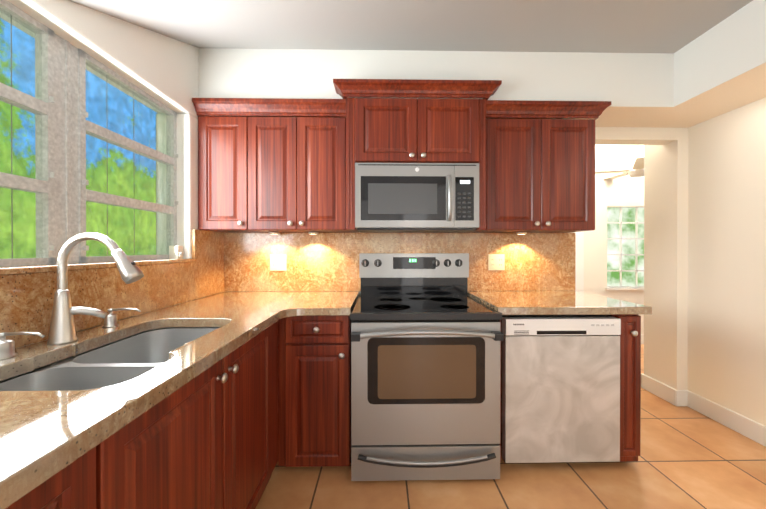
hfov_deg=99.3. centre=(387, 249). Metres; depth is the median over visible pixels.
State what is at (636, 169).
ceiling fan
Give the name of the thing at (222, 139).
upper cabinet
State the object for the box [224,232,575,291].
backsplash
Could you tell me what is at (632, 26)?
ceiling
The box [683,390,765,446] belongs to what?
baseboard
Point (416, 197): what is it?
microwave
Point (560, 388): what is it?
dishwasher
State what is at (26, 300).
backsplash
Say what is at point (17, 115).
backdrop
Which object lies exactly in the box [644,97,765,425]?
wall
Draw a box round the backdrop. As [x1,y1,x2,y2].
[0,18,156,258]
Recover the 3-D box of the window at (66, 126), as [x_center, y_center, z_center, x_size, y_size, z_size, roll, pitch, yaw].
[-1.210,-0.379,1.094,0.145,0.865,1.680,0,0,-1]
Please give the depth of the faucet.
1.06 m
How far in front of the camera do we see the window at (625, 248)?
4.08 m
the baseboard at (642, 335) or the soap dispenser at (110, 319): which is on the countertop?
the soap dispenser at (110, 319)
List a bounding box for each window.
[0,0,182,266]
[605,207,643,289]
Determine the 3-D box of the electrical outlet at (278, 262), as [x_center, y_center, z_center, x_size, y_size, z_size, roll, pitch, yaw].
[-0.780,0.089,2.319,0.116,0.116,0.009,0,0,-1]
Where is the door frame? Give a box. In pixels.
[574,231,583,291]
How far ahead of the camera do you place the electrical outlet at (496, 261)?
2.35 m
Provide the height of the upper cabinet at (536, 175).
0.790 m
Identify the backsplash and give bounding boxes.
[0,229,223,347]
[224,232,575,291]
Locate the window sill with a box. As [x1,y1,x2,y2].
[0,258,196,274]
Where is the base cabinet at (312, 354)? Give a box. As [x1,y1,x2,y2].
[274,315,351,467]
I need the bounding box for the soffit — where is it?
[199,0,765,127]
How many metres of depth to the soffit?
2.05 m
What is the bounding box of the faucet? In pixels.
[47,232,143,344]
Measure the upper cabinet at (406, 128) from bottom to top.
0.464 m
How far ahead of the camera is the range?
1.64 m
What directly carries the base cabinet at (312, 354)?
on the floor
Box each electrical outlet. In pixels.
[270,254,286,270]
[488,254,504,269]
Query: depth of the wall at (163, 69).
1.68 m
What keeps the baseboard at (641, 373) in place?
attached to the wall at (705, 252)
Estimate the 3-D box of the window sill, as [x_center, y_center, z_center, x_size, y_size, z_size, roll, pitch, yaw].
[-1.208,0.063,1.096,0.159,0.020,1.720,0,0,-1]
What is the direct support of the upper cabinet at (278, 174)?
attached to the wall at (631, 136)
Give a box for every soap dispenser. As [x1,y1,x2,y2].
[0,332,44,359]
[102,308,140,327]
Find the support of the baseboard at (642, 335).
attached to the wall at (626, 191)
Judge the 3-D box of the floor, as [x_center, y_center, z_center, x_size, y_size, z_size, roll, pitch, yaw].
[1.564,1.203,1.312,6.300,0.050,6.000,0,0,-1]
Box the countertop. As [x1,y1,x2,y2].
[0,291,651,508]
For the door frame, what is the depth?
3.99 m
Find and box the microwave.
[355,163,478,232]
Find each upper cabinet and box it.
[196,111,255,231]
[248,111,351,231]
[352,79,483,166]
[468,99,599,232]
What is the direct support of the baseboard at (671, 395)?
attached to the wall at (705, 252)
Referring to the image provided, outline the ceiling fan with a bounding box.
[595,145,643,178]
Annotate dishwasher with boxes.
[501,316,620,462]
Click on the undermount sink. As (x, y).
(126, 359)
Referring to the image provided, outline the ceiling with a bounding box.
[69,0,752,52]
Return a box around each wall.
[0,0,213,347]
[275,127,677,295]
[584,145,643,333]
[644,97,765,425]
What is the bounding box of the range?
[350,253,503,480]
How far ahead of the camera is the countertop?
0.92 m
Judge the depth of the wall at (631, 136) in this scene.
2.44 m
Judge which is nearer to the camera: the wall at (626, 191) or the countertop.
the countertop
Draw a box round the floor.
[255,344,765,508]
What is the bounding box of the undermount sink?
[0,327,219,390]
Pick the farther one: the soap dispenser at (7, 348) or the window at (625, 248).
the window at (625, 248)
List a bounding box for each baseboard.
[641,334,643,343]
[641,373,643,387]
[643,374,681,405]
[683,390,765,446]

